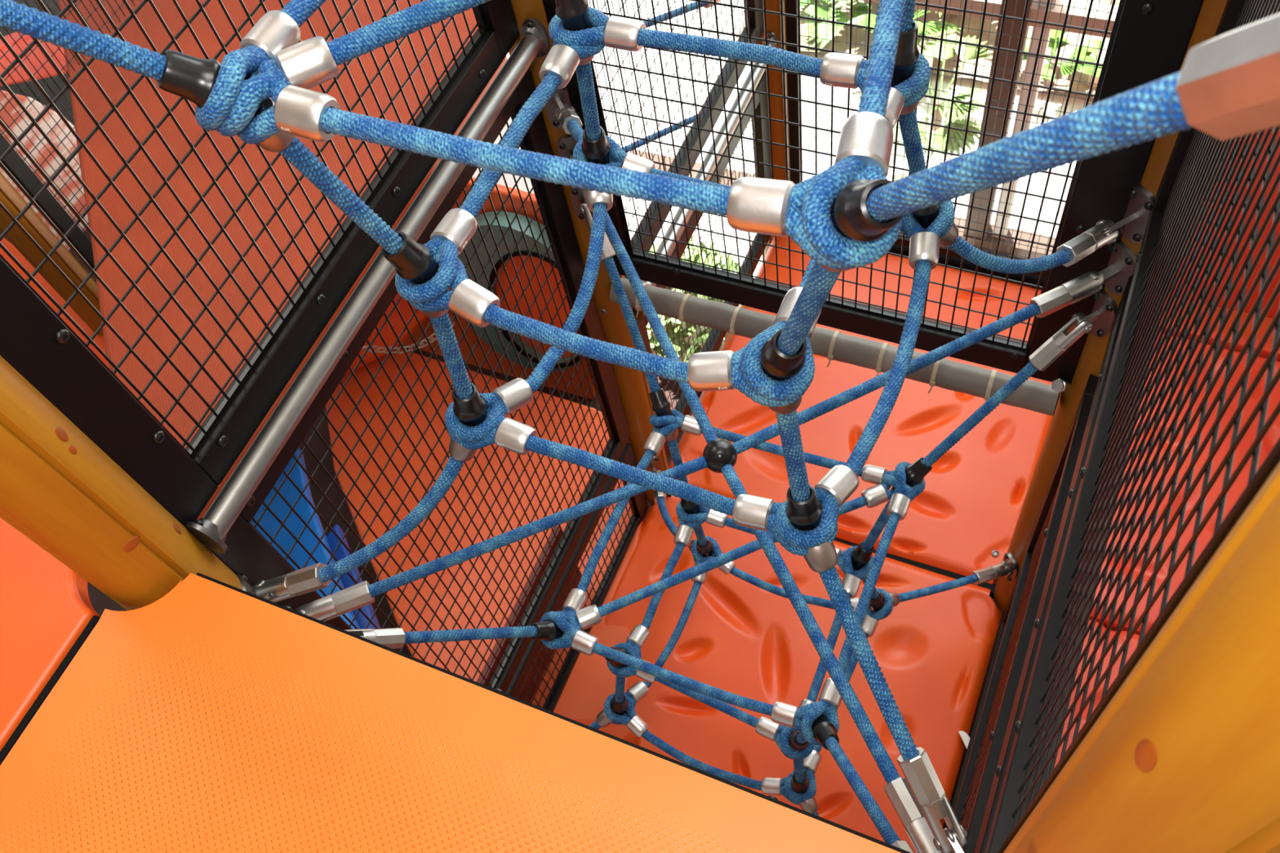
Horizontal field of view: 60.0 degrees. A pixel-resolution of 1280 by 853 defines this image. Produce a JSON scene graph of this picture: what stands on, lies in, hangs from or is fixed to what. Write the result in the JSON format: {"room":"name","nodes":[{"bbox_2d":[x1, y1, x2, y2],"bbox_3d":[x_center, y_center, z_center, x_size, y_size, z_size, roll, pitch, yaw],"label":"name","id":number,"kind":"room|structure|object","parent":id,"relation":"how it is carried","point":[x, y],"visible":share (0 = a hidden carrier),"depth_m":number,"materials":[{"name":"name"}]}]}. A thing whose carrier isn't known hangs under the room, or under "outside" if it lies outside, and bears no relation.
{"room":"indoor playground","nodes":[
{"label":"indoor playground","id":0,"kind":"room"},
{"bbox_2d":[404,619,628,729],"bbox_3d":[-0.182,0.495,2.103,0.351,0.908,0.047,-26,58,-7],"label":"rope","id":1,"kind":"object","parent":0,"point":[548,630],"visible":0.57,"depth_m":1.87,"materials":[{"name":"blue fabric"}]},
{"bbox_2d":[561,415,682,648],"bbox_3d":[-0.038,0.176,2.038,0.059,0.051,0.508,18,63,19],"label":"rope","id":2,"kind":"object","parent":1,"relation":"attached to","point":[576,599],"visible":0.75,"depth_m":2.01,"materials":[{"name":"fabric"}]},
{"bbox_2d":[610,549,715,724],"bbox_3d":[0.057,0.452,2.475,0.073,0.040,0.479,22,64,21],"label":"rope","id":3,"kind":"object","parent":1,"relation":"attached to","point":[639,690],"visible":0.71,"depth_m":2.46,"materials":[{"name":"fabric"}]},
{"bbox_2d":[539,611,831,733],"bbox_3d":[0.068,0.416,1.861,0.534,0.070,0.058,15,62,17],"label":"rope","id":4,"kind":"object","parent":1,"relation":"attached to","point":[783,713],"visible":0.84,"depth_m":1.86,"materials":[{"name":"fabric"}]},
{"bbox_2d":[603,693,816,805],"bbox_3d":[0.137,0.677,2.315,0.478,0.047,0.081,19,63,19],"label":"rope","id":5,"kind":"object","parent":1,"relation":"attached to","point":[633,722],"visible":0.76,"depth_m":2.32,"materials":[{"name":"fabric"}]},
{"bbox_2d":[555,473,914,648],"bbox_3d":[0.163,0.234,1.968,0.714,0.051,0.065,-22,58,-5],"label":"rope","id":6,"kind":"object","parent":1,"relation":"attached to","point":[589,616],"visible":0.62,"depth_m":1.95,"materials":[{"name":"fabric"}]},
{"bbox_2d":[0,0,1093,829],"bbox_3d":[1.244,-2.729,5.130,10.600,0.100,13.700,16,62,18],"label":"floor","id":7,"kind":"structure","parent":0,"point":[823,146],"depth_m":4.11,"materials":[{"name":"white"}]},
{"bbox_2d":[0,0,74,125],"bbox_3d":[-2.220,-1.415,4.234,0.050,1.061,1.037,16,62,18],"label":"board","id":8,"kind":"object","parent":7,"relation":"on","point":[55,9],"visible":0.02,"depth_m":4.18,"materials":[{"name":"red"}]},
{"bbox_2d":[0,89,88,249],"bbox_3d":[-2.260,-0.960,4.189,0.050,0.946,0.466,16,62,18],"label":"panel","id":9,"kind":"object","parent":7,"relation":"on","point":[6,117],"visible":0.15,"depth_m":4.15,"materials":[{"name":"plastic"}]},
{"bbox_2d":[0,172,103,336],"bbox_3d":[-2.006,-1.236,2.276,0.110,4.000,0.110,16,62,18],"label":"timber post","id":10,"kind":"object","parent":7,"relation":"on","point":[10,197],"visible":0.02,"depth_m":3.37,"materials":[{"name":"wood"}]},
{"bbox_2d":[0,234,110,368],"bbox_3d":[-2.190,-0.425,3.846,1.566,0.040,0.324,33,69,25],"label":"slab","id":11,"kind":"object","parent":10,"relation":"attached to","point":[98,340],"depth_m":3.80,"materials":[{"name":"orange plastic"}]},
{"bbox_2d":[0,0,139,268],"bbox_3d":[-1.650,-1.451,3.065,0.040,2.100,1.180,16,62,18],"label":"mesh panel","id":12,"kind":"object","parent":10,"relation":"attached to","point":[13,162],"visible":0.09,"depth_m":3.28,"materials":[{"name":"black"}]},
{"bbox_2d":[250,447,360,629],"bbox_3d":[-0.877,0.382,2.808,0.249,0.050,0.726,-26,58,-7],"label":"slide","id":13,"kind":"structure","parent":7,"relation":"on","point":[268,522],"depth_m":2.86,"materials":[{"name":"plastic"}]},
{"bbox_2d":[326,524,380,629],"bbox_3d":[-0.731,0.445,2.840,0.066,0.050,0.449,-26,58,-8],"label":"wall","id":14,"kind":"structure","parent":7,"relation":"on","point":[341,553],"depth_m":2.85,"materials":[{"name":"plastic"}]},
{"bbox_2d":[401,176,595,399],"bbox_3d":[-0.489,-0.423,3.369,0.968,1.014,0.030,16,62,18],"label":"wall","id":15,"kind":"structure","parent":7,"relation":"on","point":[470,335],"depth_m":3.62,"materials":[{"name":"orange plastic"}]},
{"bbox_2d":[57,0,507,519],"bbox_3d":[-0.921,-0.832,3.070,1.258,0.050,2.290,-22,58,-5],"label":"wall panel","id":16,"kind":"object","parent":15,"relation":"on","point":[84,86],"visible":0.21,"depth_m":2.94,"materials":[{"name":"orange plastic"}]},
{"bbox_2d":[0,31,66,86],"bbox_3d":[-2.074,-1.175,3.634,0.080,0.286,0.418,16,62,18],"label":"tunnel","id":17,"kind":"object","parent":16,"relation":"attached to","point":[17,78],"visible":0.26,"depth_m":3.66,"materials":[{"name":"red plastic"}]},
{"bbox_2d":[346,292,428,373],"bbox_3d":[-0.867,-0.336,3.478,0.412,0.030,0.330,-33,59,-11],"label":"slab","id":18,"kind":"object","parent":15,"relation":"attached to","point":[396,321],"visible":0.07,"depth_m":3.42,"materials":[{"name":"orange plastic"}]},
{"bbox_2d":[449,210,584,371],"bbox_3d":[-0.339,-0.369,3.213,0.483,0.698,0.058,16,62,18],"label":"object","id":19,"kind":"object","parent":15,"relation":"attached to","point":[475,264],"visible":0.37,"depth_m":3.13,"materials":[{"name":"grey plastic"}]},
{"bbox_2d":[640,233,741,362],"bbox_3d":[0.100,-0.416,3.603,0.526,0.381,0.571,-2,58,8],"label":"shrub","id":20,"kind":"object","parent":7,"relation":"on","point":[656,246],"visible":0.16,"depth_m":3.56,"materials":[{"name":"green plant"}]},
{"bbox_2d":[749,0,790,260],"bbox_3d":[0.172,-1.689,1.912,0.104,4.500,0.104,16,62,18],"label":"timber post","id":21,"kind":"object","parent":7,"relation":"on","point":[773,20],"visible":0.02,"depth_m":3.09,"materials":[{"name":"wood"}]},
{"bbox_2d":[631,31,779,319],"bbox_3d":[0.166,-0.633,2.700,0.045,0.071,0.918,16,62,18],"label":"support rail","id":22,"kind":"object","parent":21,"relation":"attached to","point":[732,119],"visible":0.36,"depth_m":2.71,"materials":[{"name":"metal"}]},
{"bbox_2d":[785,0,1116,276],"bbox_3d":[0.705,-1.269,2.183,0.900,2.800,0.030,16,62,18],"label":"mesh panel","id":23,"kind":"object","parent":21,"relation":"attached to","point":[791,6],"visible":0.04,"depth_m":2.92,"materials":[{"name":"black metal"}]},
{"bbox_2d":[736,0,1119,97],"bbox_3d":[2.824,-2.846,4.597,3.650,0.442,4.150,16,62,18],"label":"bed","id":24,"kind":"object","parent":7,"relation":"on","point":[1073,37],"visible":0.11,"depth_m":4.21,"materials":[{"name":"green plant"}]},
{"bbox_2d":[803,0,964,52],"bbox_3d":[0.989,-1.565,4.148,0.736,0.344,0.592,16,62,18],"label":"fan palm","id":25,"kind":"object","parent":24,"relation":"on","point":[842,17],"visible":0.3,"depth_m":4.18,"materials":[{"name":"green plant"}]},
{"bbox_2d":[893,35,993,158],"bbox_3d":[1.059,-1.154,3.886,0.377,0.279,0.522,16,62,18],"label":"fan palm","id":26,"kind":"object","parent":7,"relation":"on","point":[929,48],"visible":0.48,"depth_m":3.83,"materials":[{"name":"green plant"}]},
{"bbox_2d":[963,0,1033,239],"bbox_3d":[0.911,-1.524,2.345,0.075,3.400,0.070,16,62,18],"label":"window frame","id":27,"kind":"structure","parent":7,"relation":"on","point":[1020,6],"depth_m":3.19,"materials":[{"name":"brown"}]},
{"bbox_2d":[991,0,1057,239],"bbox_3d":[0.984,-1.512,2.325,0.045,3.400,0.050,16,62,18],"label":"trim","id":28,"kind":"structure","parent":7,"relation":"on","point":[1037,30],"depth_m":3.20,"materials":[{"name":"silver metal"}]},
{"bbox_2d":[1053,619,1139,768],"bbox_3d":[1.207,0.999,2.427,0.980,0.065,1.058,16,62,18],"label":"floor panel","id":29,"kind":"object","parent":7,"relation":"on","point":[1133,644],"visible":0.02,"depth_m":2.67,"materials":[{"name":"red plastic"}]},
{"bbox_2d":[1003,462,1279,852],"bbox_3d":[0.286,0.173,0.554,0.112,4.290,0.112,16,62,18],"label":"timber post","id":30,"kind":"object","parent":29,"relation":"on","point":[1184,756],"visible":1,"depth_m":0.44,"materials":[{"name":"brown wood"}]},
{"bbox_2d":[0,572,911,852],"bbox_3d":[-0.286,0.779,0.869,1.146,0.040,1.180,16,62,18],"label":"deck","id":31,"kind":"object","parent":30,"relation":"attached to","point":[211,715],"visible":1,"depth_m":1.13,"materials":[{"name":"orange plastic"}]},
{"bbox_2d":[0,517,101,751],"bbox_3d":[-1.249,0.505,1.189,0.951,0.037,1.159,16,62,18],"label":"deck","id":32,"kind":"object","parent":31,"relation":"attached to","point":[46,606],"visible":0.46,"depth_m":1.25,"materials":[{"name":"orange plastic"}]},
{"bbox_2d":[884,777,941,852],"bbox_3d":[0.336,0.490,1.287,0.053,0.100,0.168,-26,58,-7],"label":"connector","id":33,"kind":"object","parent":30,"relation":"attached to","point":[898,791],"visible":0.88,"depth_m":1.30,"materials":[{"name":"metal"}]},
{"bbox_2d":[884,777,924,828],"bbox_3d":[0.317,0.449,1.321,0.031,0.032,0.053,-23,58,-5],"label":"socket","id":34,"kind":"object","parent":33,"relation":"attached to","point":[898,791],"depth_m":1.31,"materials":[{"name":"metal"}]},
{"bbox_2d":[897,746,967,852],"bbox_3d":[0.326,0.427,1.183,0.053,0.113,0.161,-24,58,-6],"label":"connector","id":35,"kind":"object","parent":30,"relation":"attached to","point":[920,775],"visible":0.99,"depth_m":1.17,"materials":[{"name":"metal"}]},
{"bbox_2d":[897,746,944,805],"bbox_3d":[0.300,0.374,1.184,0.031,0.051,0.059,-25,58,-6],"label":"socket","id":36,"kind":"object","parent":35,"relation":"attached to","point":[920,775],"depth_m":1.17,"materials":[{"name":"metal"}]},
{"bbox_2d":[973,275,1133,852],"bbox_3d":[0.566,0.183,1.495,0.026,0.100,0.950,16,62,18],"label":"metal frame","id":37,"kind":"object","parent":30,"relation":"attached to","point":[988,819],"visible":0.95,"depth_m":1.45,"materials":[{"name":"black"}]},
{"bbox_2d":[984,0,1279,852],"bbox_3d":[0.448,-0.279,0.755,0.034,1.400,0.955,16,62,18],"label":"mesh panel","id":38,"kind":"object","parent":30,"relation":"attached to","point":[1018,798],"visible":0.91,"depth_m":0.93,"materials":[{"name":"black metal"}]},
{"bbox_2d":[1174,13,1279,141],"bbox_3d":[0.193,-0.105,0.280,0.053,0.134,0.109,-24,58,-6],"label":"connector","id":39,"kind":"object","parent":30,"relation":"attached to","point":[1228,85],"visible":1,"depth_m":0.33,"materials":[{"name":"metal"}]},
{"bbox_2d":[760,71,1191,759],"bbox_3d":[0.186,0.026,0.835,0.045,0.982,0.338,-28,58,-9],"label":"rope","id":40,"kind":"object","parent":39,"relation":"hanging from","point":[865,210],"visible":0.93,"depth_m":0.62,"materials":[{"name":"blue fabric"}]},
{"bbox_2d":[740,52,930,401],"bbox_3d":[0.189,-0.206,1.038,0.067,0.033,0.440,16,62,18],"label":"rope","id":41,"kind":"object","parent":40,"relation":"attached to","point":[763,385],"visible":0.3,"depth_m":0.95,"materials":[{"name":"fabric"}]},
{"bbox_2d":[800,0,906,267],"bbox_3d":[0.186,-0.320,0.800,0.061,0.059,0.507,8,60,14],"label":"rope","id":42,"kind":"object","parent":40,"relation":"attached to","point":[866,139],"visible":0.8,"depth_m":0.70,"materials":[{"name":"fabric"}]},
{"bbox_2d":[774,200,954,548],"bbox_3d":[0.267,-0.077,1.261,0.080,0.044,0.512,16,62,18],"label":"rope","id":43,"kind":"object","parent":40,"relation":"attached to","point":[841,482],"visible":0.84,"depth_m":1.23,"materials":[{"name":"fabric"}]},
{"bbox_2d":[993,0,1279,612],"bbox_3d":[0.648,-0.681,1.014,0.129,4.270,0.121,16,62,18],"label":"timber post","id":44,"kind":"object","parent":7,"relation":"on","point":[1091,361],"depth_m":1.95,"materials":[{"name":"brown wood"}]},
{"bbox_2d":[945,568,1021,829],"bbox_3d":[0.723,0.756,2.432,0.025,0.350,0.940,16,62,18],"label":"mesh panel","id":45,"kind":"object","parent":44,"relation":"attached to","point":[1008,606],"visible":0.09,"depth_m":2.63,"materials":[{"name":"black"}]},
{"bbox_2d":[951,373,1098,852],"bbox_3d":[0.645,0.466,1.968,0.034,0.665,0.940,16,62,18],"label":"metal frame","id":46,"kind":"object","parent":44,"relation":"attached to","point":[978,779],"visible":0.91,"depth_m":1.89,"materials":[{"name":"black metal"}]},
{"bbox_2d":[1028,288,1117,371],"bbox_3d":[0.692,-0.150,1.785,0.124,0.129,0.053,-26,58,-7],"label":"connector","id":47,"kind":"object","parent":44,"relation":"attached to","point":[1100,322],"visible":0.98,"depth_m":1.78,"materials":[{"name":"metal"}]},
{"bbox_2d":[851,361,1038,611],"bbox_3d":[0.570,0.184,2.184,0.346,0.908,0.042,-25,58,-7],"label":"rope","id":48,"kind":"object","parent":47,"relation":"hanging from","point":[915,473],"visible":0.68,"depth_m":1.97,"materials":[{"name":"blue fabric"}]},
{"bbox_2d":[675,500,866,578],"bbox_3d":[0.269,0.225,2.265,0.419,0.043,0.066,16,62,18],"label":"rope","id":49,"kind":"object","parent":48,"relation":"attached to","point":[711,517],"visible":0.49,"depth_m":2.29,"materials":[{"name":"fabric"}]},
{"bbox_2d":[691,536,893,619],"bbox_3d":[0.335,0.343,2.492,0.468,0.046,0.082,16,62,18],"label":"rope","id":50,"kind":"object","parent":48,"relation":"attached to","point":[730,567],"visible":0.59,"depth_m":2.50,"materials":[{"name":"fabric"}]},
{"bbox_2d":[779,546,873,759],"bbox_3d":[0.361,0.422,2.119,0.068,0.033,0.447,16,62,18],"label":"rope","id":51,"kind":"object","parent":48,"relation":"attached to","point":[851,581],"visible":0.56,"depth_m":2.12,"materials":[{"name":"fabric"}]},
{"bbox_2d":[783,588,892,802],"bbox_3d":[0.421,0.558,2.336,0.065,0.036,0.498,20,64,20],"label":"rope","id":52,"kind":"object","parent":48,"relation":"attached to","point":[811,762],"visible":0.56,"depth_m":2.27,"materials":[{"name":"fabric"}]},
{"bbox_2d":[800,462,924,745],"bbox_3d":[0.386,0.286,1.884,0.058,0.059,0.539,17,63,19],"label":"rope","id":53,"kind":"object","parent":48,"relation":"attached to","point":[899,504],"visible":0.86,"depth_m":1.88,"materials":[{"name":"fabric"}]},
{"bbox_2d":[1028,336,1066,371],"bbox_3d":[0.666,-0.119,1.813,0.057,0.057,0.032,-24,58,-6],"label":"socket","id":54,"kind":"object","parent":47,"relation":"attached to","point":[1054,347],"depth_m":1.80,"materials":[{"name":"metal"}]},
{"bbox_2d":[1030,240,1136,318],"bbox_3d":[0.664,-0.207,1.669,0.154,0.100,0.052,-29,58,-9],"label":"connector","id":55,"kind":"object","parent":44,"relation":"attached to","point":[1122,264],"visible":0.99,"depth_m":1.66,"materials":[{"name":"metal"}]},
{"bbox_2d":[1030,285,1071,318],"bbox_3d":[0.618,-0.188,1.668,0.053,0.032,0.031,-23,58,-6],"label":"socket","id":56,"kind":"object","parent":55,"relation":"attached to","point":[1058,298],"depth_m":1.66,"materials":[{"name":"metal"}]},
{"bbox_2d":[1056,184,1155,266],"bbox_3d":[0.648,-0.265,1.567,0.162,0.100,0.052,-31,59,-11],"label":"connector","id":57,"kind":"object","parent":44,"relation":"attached to","point":[1132,226],"visible":0.95,"depth_m":1.55,"materials":[{"name":"metal"}]},
{"bbox_2d":[890,0,1071,274],"bbox_3d":[0.413,-0.420,1.153,0.366,0.894,0.066,-25,58,-7],"label":"rope","id":58,"kind":"object","parent":57,"relation":"attached to","point":[908,51],"visible":0.63,"depth_m":1.26,"materials":[{"name":"blue fabric"}]},
{"bbox_2d":[1056,232,1096,266],"bbox_3d":[0.604,-0.246,1.538,0.058,0.044,0.033,-38,60,-15],"label":"socket","id":59,"kind":"object","parent":57,"relation":"attached to","point":[1084,244],"depth_m":1.53,"materials":[{"name":"metal"}]},
{"bbox_2d":[1089,333,1279,635],"bbox_3d":[1.594,0.194,2.865,0.980,0.065,0.912,16,62,18],"label":"floor panel","id":60,"kind":"object","parent":7,"relation":"on","point":[1272,437],"visible":0.2,"depth_m":2.90,"materials":[{"name":"red plastic"}]},
{"bbox_2d":[1168,128,1279,318],"bbox_3d":[2.440,-0.674,2.285,2.300,2.200,0.050,16,62,18],"label":"wall","id":61,"kind":"structure","parent":7,"relation":"on","point":[1272,313],"depth_m":3.17,"materials":[{"name":"red plastic"}]},
{"bbox_2d":[630,149,1055,258],"bbox_3d":[1.147,-0.643,3.756,2.600,0.060,0.080,16,62,18],"label":"trim","id":62,"kind":"structure","parent":61,"relation":"attached to","point":[1004,246],"depth_m":3.71,"materials":[{"name":"brown"}]},
{"bbox_2d":[862,0,1118,38],"bbox_3d":[1.479,-0.990,2.825,2.600,0.055,0.060,16,62,18],"label":"trim","id":63,"kind":"structure","parent":61,"relation":"attached to","point":[1077,15],"depth_m":2.93,"materials":[{"name":"beige"}]},
{"bbox_2d":[573,495,1002,852],"bbox_3d":[0.162,0.992,2.598,0.965,0.065,1.708,16,62,18],"label":"floor panel","id":64,"kind":"object","parent":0,"point":[932,652],"visible":0.41,"depth_m":2.77,"materials":[{"name":"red plastic"}]},
{"bbox_2d":[0,355,242,610],"bbox_3d":[-0.645,-0.105,0.875,0.113,4.290,0.112,16,62,18],"label":"timber post","id":65,"kind":"object","parent":64,"relation":"on","point":[59,489],"visible":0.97,"depth_m":1.13,"materials":[{"name":"brown wood"}]},
{"bbox_2d":[0,0,519,530],"bbox_3d":[-0.463,-0.590,0.978,0.034,1.318,0.911,16,62,18],"label":"mesh panel","id":66,"kind":"object","parent":65,"relation":"attached to","point":[35,340],"visible":0.95,"depth_m":1.28,"materials":[{"name":"black metal"}]},
{"bbox_2d":[236,562,332,603],"bbox_3d":[-0.460,0.222,1.457,0.128,0.100,0.049,-7,58,5],"label":"connector","id":67,"kind":"object","parent":65,"relation":"attached to","point":[307,580],"visible":0.73,"depth_m":1.43,"materials":[{"name":"metal"}]},
{"bbox_2d":[285,562,332,595],"bbox_3d":[-0.430,0.199,1.438,0.059,0.046,0.032,-8,58,4],"label":"socket","id":68,"kind":"object","parent":67,"relation":"attached to","point":[307,580],"depth_m":1.43,"materials":[{"name":"metal"}]},
{"bbox_2d":[294,581,374,622],"bbox_3d":[-0.442,0.262,1.559,0.136,0.100,0.051,-21,58,-4],"label":"connector","id":69,"kind":"object","parent":65,"relation":"attached to","point":[357,596],"visible":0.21,"depth_m":1.55,"materials":[{"name":"metal"}]},
{"bbox_2d":[332,581,374,614],"bbox_3d":[-0.406,0.243,1.569,0.053,0.034,0.033,-22,58,-5],"label":"socket","id":70,"kind":"object","parent":69,"relation":"attached to","point":[357,596],"depth_m":1.56,"materials":[{"name":"metal"}]},
{"bbox_2d":[368,303,1039,597],"bbox_3d":[0.109,0.036,1.626,1.085,0.043,0.026,-23,58,-5],"label":"rope","id":71,"kind":"object","parent":69,"relation":"attached to","point":[397,580],"visible":0.88,"depth_m":1.62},
{"bbox_2d":[185,17,550,553],"bbox_3d":[-0.343,-0.239,1.541,0.045,0.071,0.928,16,62,18],"label":"support rail","id":72,"kind":"object","parent":65,"relation":"attached to","point":[211,530],"visible":0.98,"depth_m":1.47,"materials":[{"name":"metal"}]},
{"bbox_2d":[204,67,630,693],"bbox_3d":[-0.289,0.082,2.062,0.034,1.160,0.912,16,62,18],"label":"mesh panel","id":73,"kind":"object","parent":65,"relation":"attached to","point":[248,553],"visible":0.56,"depth_m":1.93,"materials":[{"name":"black metal"}]},
{"bbox_3d":[-0.609,-0.318,0.600,0.104,0.129,0.090,16,62,18],"label":"clamp","id":74,"kind":"object","parent":65,"relation":"attached to","visible":0},
{"bbox_2d":[0,0,486,581],"bbox_3d":[-0.344,-0.102,1.043,0.331,0.965,0.055,-21,58,-4],"label":"rope","id":75,"kind":"object","parent":74,"relation":"hanging from","point":[192,78],"visible":0.91,"depth_m":0.93,"materials":[{"name":"blue fabric"}]},
{"bbox_2d":[195,0,326,130],"bbox_3d":[-0.218,-0.419,0.928,0.056,0.070,0.496,19,63,19],"label":"rope","id":76,"kind":"object","parent":75,"relation":"attached to","point":[277,30],"visible":0.93,"depth_m":0.83,"materials":[{"name":"fabric"}]},
{"bbox_2d":[216,0,491,136],"bbox_3d":[-0.041,-0.371,0.878,0.636,0.054,0.065,-26,58,-7],"label":"rope","id":77,"kind":"object","parent":75,"relation":"attached to","point":[309,63],"visible":0.86,"depth_m":0.83,"materials":[{"name":"fabric"}]},
{"bbox_2d":[395,25,605,303],"bbox_3d":[-0.136,-0.291,1.151,0.069,0.042,0.428,16,62,18],"label":"rope","id":78,"kind":"object","parent":75,"relation":"attached to","point":[457,227],"visible":0.74,"depth_m":1.11,"materials":[{"name":"fabric"}]},
{"bbox_2d":[444,153,616,441],"bbox_3d":[-0.109,-0.177,1.393,0.097,0.052,0.492,12,61,16],"label":"rope","id":79,"kind":"object","parent":75,"relation":"attached to","point":[513,395],"visible":0.68,"depth_m":1.34,"materials":[{"name":"fabric"}]},
{"bbox_2d":[236,59,869,269],"bbox_3d":[-0.079,-0.190,0.775,0.518,0.049,0.060,15,62,18],"label":"rope","id":80,"kind":"object","parent":75,"relation":"attached to","point":[762,206],"visible":0.77,"depth_m":0.75,"materials":[{"name":"fabric"}]},
{"bbox_2d":[408,252,807,407],"bbox_3d":[-0.042,-0.094,1.022,0.414,0.038,0.069,16,62,18],"label":"rope","id":81,"kind":"object","parent":75,"relation":"attached to","point":[717,371],"visible":0.77,"depth_m":1.00,"materials":[{"name":"fabric"}]},
{"bbox_2d":[447,407,838,555],"bbox_3d":[-0.009,0.049,1.232,0.471,0.036,0.067,16,62,18],"label":"rope","id":82,"kind":"object","parent":75,"relation":"attached to","point":[749,511],"visible":0.74,"depth_m":1.22,"materials":[{"name":"fabric"}]},
{"bbox_2d":[325,348,643,719],"bbox_3d":[-0.503,0.291,3.131,1.321,0.040,1.013,16,62,18],"label":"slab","id":83,"kind":"object","parent":64,"relation":"on","point":[590,682],"visible":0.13,"depth_m":3.15,"materials":[{"name":"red plastic"}]},
{"bbox_2d":[476,526,582,702],"bbox_3d":[-0.273,0.532,2.719,0.020,0.340,0.500,16,62,18],"label":"board","id":84,"kind":"object","parent":83,"relation":"on","point":[543,652],"visible":0.09,"depth_m":2.65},
{"bbox_2d":[505,442,648,711],"bbox_3d":[-0.185,0.494,2.740,0.025,0.350,0.902,16,62,18],"label":"mesh panel","id":85,"kind":"object","parent":83,"relation":"on","point":[638,504],"visible":0.47,"depth_m":2.78,"materials":[{"name":"black"}]},
{"bbox_2d":[508,0,669,502],"bbox_3d":[-0.249,-0.945,1.321,0.104,4.270,0.108,16,62,18],"label":"timber post","id":86,"kind":"object","parent":83,"relation":"on","point":[633,388],"visible":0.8,"depth_m":2.39,"materials":[{"name":"wood"}]},
{"bbox_2d":[544,84,582,134],"bbox_3d":[-0.115,-0.506,1.841,0.053,0.111,0.127,-23,58,-5],"label":"connector","id":87,"kind":"object","parent":86,"relation":"attached to","point":[559,110],"visible":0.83,"depth_m":1.85,"materials":[{"name":"metal"}]},
{"bbox_2d":[555,0,609,164],"bbox_3d":[-0.127,-0.573,1.327,0.046,0.880,0.381,-20,57,-3],"label":"rope","id":88,"kind":"object","parent":87,"relation":"attached to","point":[573,14],"visible":0.88,"depth_m":1.35,"materials":[{"name":"blue fabric"}]},
{"bbox_2d":[548,6,928,107],"bbox_3d":[0.096,-0.397,1.179,0.421,0.043,0.065,15,62,17],"label":"rope","id":89,"kind":"object","parent":88,"relation":"attached to","point":[835,68],"visible":0.77,"depth_m":1.18,"materials":[{"name":"fabric"}]},
{"bbox_2d":[573,135,955,238],"bbox_3d":[0.150,-0.308,1.429,0.504,0.054,0.064,13,61,17],"label":"rope","id":90,"kind":"object","parent":88,"relation":"attached to","point":[624,160],"visible":0.23,"depth_m":1.47,"materials":[{"name":"fabric"}]},
{"bbox_2d":[557,133,586,200],"bbox_3d":[-0.097,-0.440,1.946,0.053,0.100,0.130,-23,58,-5],"label":"connector","id":91,"kind":"object","parent":86,"relation":"attached to","point":[566,144],"visible":0.11,"depth_m":1.94,"materials":[{"name":"metal"}]},
{"bbox_2d":[604,213,900,784],"bbox_3d":[0.115,0.026,1.631,0.024,0.044,1.094,-22,58,-5],"label":"rope","id":92,"kind":"object","parent":91,"relation":"attached to","point":[885,764],"visible":0.82,"depth_m":1.51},
{"bbox_2d":[569,186,615,260],"bbox_3d":[-0.081,-0.380,2.058,0.053,0.127,0.112,-24,58,-6],"label":"connector","id":93,"kind":"object","parent":86,"relation":"attached to","point":[583,213],"visible":0.45,"depth_m":2.06,"materials":[{"name":"metal"}]},
{"bbox_2d":[603,256,712,556],"bbox_3d":[0.049,0.045,2.375,0.057,0.936,0.341,-25,58,-7],"label":"rope","id":94,"kind":"object","parent":93,"relation":"hanging from","point":[661,405],"visible":0.77,"depth_m":2.12,"materials":[{"name":"blue fabric"}]},
{"bbox_2d":[620,508,704,677],"bbox_3d":[0.041,0.320,2.246,0.064,0.037,0.408,17,63,19],"label":"rope","id":95,"kind":"object","parent":94,"relation":"attached to","point":[640,633],"visible":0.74,"depth_m":2.24,"materials":[{"name":"fabric"}]},
{"bbox_2d":[648,408,917,496],"bbox_3d":[0.262,0.041,2.061,0.526,0.051,0.058,16,62,18],"label":"rope","id":96,"kind":"object","parent":94,"relation":"attached to","point":[869,473],"visible":0.7,"depth_m":2.07,"materials":[{"name":"fabric"}]},
{"bbox_2d":[588,0,764,279],"bbox_3d":[0.019,-1.094,1.959,0.030,1.670,0.900,16,62,18],"label":"mesh panel","id":97,"kind":"object","parent":86,"relation":"attached to","point":[756,18],"visible":0.38,"depth_m":2.53,"materials":[{"name":"black metal"}]},
{"bbox_2d":[635,71,771,461],"bbox_3d":[0.191,-0.425,3.037,0.030,0.630,0.900,16,62,18],"label":"mesh panel","id":98,"kind":"object","parent":86,"relation":"attached to","point":[715,338],"visible":0.38,"depth_m":3.04,"materials":[{"name":"black"}]},
{"bbox_2d":[609,277,1060,416],"bbox_3d":[0.355,-0.161,2.169,0.899,0.058,0.068,16,62,18],"label":"tube","id":99,"kind":"object","parent":86,"relation":"attached to","point":[1032,395],"visible":0.82,"depth_m":2.13,"materials":[{"name":"grey plastic"}]},
{"bbox_2d":[542,0,1204,384],"bbox_3d":[0.229,-0.696,1.330,0.910,1.889,0.034,16,62,18],"label":"mesh panel","id":100,"kind":"object","parent":86,"relation":"attached to","point":[1149,40],"visible":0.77,"depth_m":1.72,"materials":[{"name":"black metal"}]},
{"bbox_2d":[788,714,900,844],"bbox_3d":[0.349,0.667,1.911,0.054,0.915,0.349,-25,58,-7],"label":"rope","id":101,"kind":"object","parent":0,"point":[824,733],"visible":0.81,"depth_m":1.72,"materials":[{"name":"blue fabric"}]},
{"bbox_2d":[606,642,804,759],"bbox_3d":[0.127,0.518,2.103,0.429,0.043,0.065,21,64,20],"label":"rope","id":102,"kind":"object","parent":101,"relation":"attached to","point":[765,726],"visible":0.55,"depth_m":2.09,"materials":[{"name":"fabric"}]},
{"bbox_2d":[668,235,1053,584],"bbox_3d":[0.688,-0.103,3.193,0.965,0.065,0.977,16,62,18],"label":"floor panel","id":103,"kind":"object","parent":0,"point":[964,520],"visible":0.45,"depth_m":3.08,"materials":[{"name":"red plastic"}]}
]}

